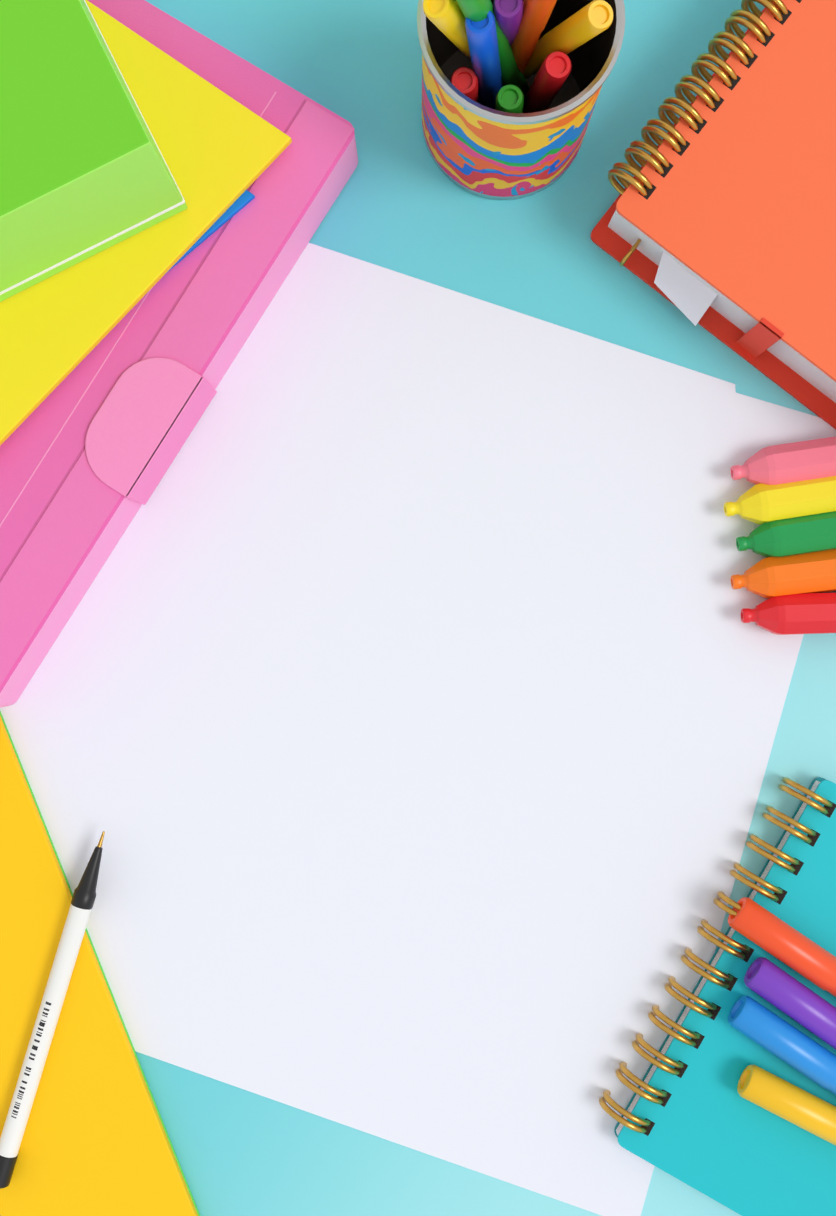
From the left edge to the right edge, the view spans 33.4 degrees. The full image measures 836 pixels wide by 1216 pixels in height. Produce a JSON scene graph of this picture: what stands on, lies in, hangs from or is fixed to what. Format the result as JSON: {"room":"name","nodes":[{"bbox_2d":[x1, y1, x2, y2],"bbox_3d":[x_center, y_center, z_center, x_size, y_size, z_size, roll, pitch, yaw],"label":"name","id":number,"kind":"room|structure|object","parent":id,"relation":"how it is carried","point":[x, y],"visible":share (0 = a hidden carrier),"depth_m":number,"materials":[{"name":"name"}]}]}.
{"room":"desk top","nodes":[
{"label":"desk top","id":0,"kind":"room"},
{"bbox_3d":[0.000,0.000,1.250,4.000,0.020,4.000,1,90,0],"label":"floor","id":1,"kind":"structure","parent":0,"visible":0},
{"bbox_2d":[135,0,835,1215],"bbox_3d":[0.000,-0.001,0.870,1.500,0.740,1.100,1,90,0],"label":"desk","id":2,"kind":"object","parent":1,"relation":"on","point":[403,204],"visible":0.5,"depth_m":0.50,"materials":[{"name":"blue"}]},
{"bbox_2d":[0,711,199,1215],"bbox_3d":[-0.174,0.164,0.498,0.140,0.001,0.220,-22,90,0],"label":"sheet","id":3,"kind":"object","parent":2,"relation":"on","point":[114,1001],"visible":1,"depth_m":0.50,"materials":[{"name":"green"}]},
{"bbox_2d":[0,716,197,1215],"bbox_3d":[-0.174,0.163,0.496,0.139,0.004,0.219,-22,90,0],"label":"folder","id":4,"kind":"object","parent":3,"relation":"on","point":[95,1141],"visible":1,"depth_m":0.49,"materials":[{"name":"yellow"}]},
{"bbox_2d":[0,831,104,1188],"bbox_3d":[-0.129,0.140,0.490,0.008,0.008,0.130,17,90,15],"label":"pen","id":5,"kind":"object","parent":4,"relation":"on","point":[54,995],"visible":1,"depth_m":0.49,"materials":[{"name":"white plastic"}]},
{"bbox_2d":[0,0,357,707],"bbox_3d":[-0.225,-0.147,0.484,0.337,0.032,0.235,31,90,0],"label":"folder","id":6,"kind":"object","parent":2,"relation":"on","point":[92,444],"visible":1,"depth_m":0.47,"materials":[{"name":"pink plastic"}]},
{"bbox_2d":[168,190,254,271],"bbox_3d":[-0.204,-0.119,0.468,0.297,0.003,0.229,1,90,0],"label":"sheet","id":7,"kind":"object","parent":6,"relation":"on","point":[244,199],"visible":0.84,"depth_m":0.47,"materials":[{"name":"blue paper"}]},
{"bbox_2d":[0,0,291,444],"bbox_3d":[-0.195,-0.128,0.464,0.304,0.004,0.261,1,90,0],"label":"folder","id":8,"kind":"object","parent":7,"relation":"on","point":[221,151],"visible":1,"depth_m":0.46,"materials":[{"name":"yellow"}]},
{"bbox_2d":[0,0,186,301],"bbox_3d":[-0.203,-0.197,0.429,0.171,0.066,0.230,-27,90,0],"label":"notebook","id":9,"kind":"object","parent":8,"relation":"on","point":[85,172],"visible":1,"depth_m":0.40,"materials":[{"name":"green"}]},
{"bbox_2d":[0,243,835,1215],"bbox_3d":[-0.014,0.034,0.500,0.279,0.001,0.311,16,90,0],"label":"paper sheet","id":10,"kind":"object","parent":2,"relation":"on","point":[392,715],"visible":0.79,"depth_m":0.50,"materials":[{"name":"white paper"}]},
{"bbox_2d":[417,0,624,199],"bbox_3d":[0.031,-0.175,0.436,0.062,0.128,0.062,1,90,0],"label":"pen holder","id":11,"kind":"object","parent":2,"relation":"on","point":[511,89],"visible":1,"depth_m":0.43,"materials":[{"name":"paint"}]},
{"bbox_2d":[590,0,835,428],"bbox_3d":[0.220,-0.175,0.480,0.212,0.040,0.269,38,90,0],"label":"planner","id":12,"kind":"object","parent":2,"relation":"on","point":[718,220],"visible":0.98,"depth_m":0.46,"materials":[{"name":"orange paper"}]},
{"bbox_2d":[599,777,835,1215],"bbox_3d":[0.147,0.147,0.495,0.116,0.020,0.148,30,90,0],"label":"notebook","id":13,"kind":"object","parent":2,"relation":"on","point":[690,1116],"visible":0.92,"depth_m":0.49,"materials":[{"name":"teal paper"}]},
{"bbox_2d":[728,996,835,1095],"bbox_3d":[0.146,0.163,0.484,0.085,0.012,0.012,34,90,0],"label":"marker","id":14,"kind":"object","parent":13,"relation":"on","point":[782,1039],"visible":1,"depth_m":0.48,"materials":[{"name":"blue plastic"}]},
{"bbox_2d":[728,897,835,996],"bbox_3d":[0.146,0.129,0.484,0.085,0.012,0.012,34,90,0],"label":"marker","id":15,"kind":"object","parent":13,"relation":"on","point":[783,942],"visible":1,"depth_m":0.48,"materials":[{"name":"orange plastic"}]},
{"bbox_2d":[737,1065,835,1145],"bbox_3d":[0.151,0.183,0.484,0.085,0.012,0.012,27,90,0],"label":"marker","id":16,"kind":"object","parent":13,"relation":"on","point":[787,1101],"visible":1,"depth_m":0.48,"materials":[{"name":"yellow plastic"}]},
{"bbox_2d":[744,957,835,1048],"bbox_3d":[0.151,0.150,0.484,0.085,0.012,0.012,35,90,0],"label":"marker","id":17,"kind":"object","parent":13,"relation":"on","point":[786,993],"visible":1,"depth_m":0.48,"materials":[{"name":"purple plastic"}]},
{"bbox_2d":[724,476,835,524],"bbox_3d":[0.158,-0.042,0.492,0.100,0.015,0.015,-9,90,0],"label":"highlighter","id":18,"kind":"object","parent":2,"relation":"on","point":[760,503],"visible":1,"depth_m":0.49,"materials":[{"name":"yellow plastic"}]},
{"bbox_2d":[730,549,835,597],"bbox_3d":[0.160,-0.015,0.492,0.100,0.015,0.015,-7,90,0],"label":"highlighter","id":19,"kind":"object","parent":2,"relation":"on","point":[804,573],"visible":1,"depth_m":0.49,"materials":[{"name":"orange plastic"}]},
{"bbox_2d":[730,436,835,484],"bbox_3d":[0.160,-0.055,0.492,0.100,0.015,0.015,-8,90,0],"label":"highlighter","id":20,"kind":"object","parent":2,"relation":"on","point":[792,462],"visible":1,"depth_m":0.49,"materials":[{"name":"pink plastic"}]},
{"bbox_2d":[736,511,835,556],"bbox_3d":[0.162,-0.030,0.492,0.100,0.015,0.015,-9,90,0],"label":"highlighter","id":21,"kind":"object","parent":2,"relation":"on","point":[798,535],"visible":1,"depth_m":0.49,"materials":[{"name":"green plastic"}]},
{"bbox_2d":[741,593,835,634],"bbox_3d":[0.164,0.001,0.492,0.100,0.014,0.019,1,90,0],"label":"highlighter","id":22,"kind":"object","parent":2,"relation":"on","point":[810,613],"visible":1,"depth_m":0.49,"materials":[{"name":"red plastic"}]}
]}

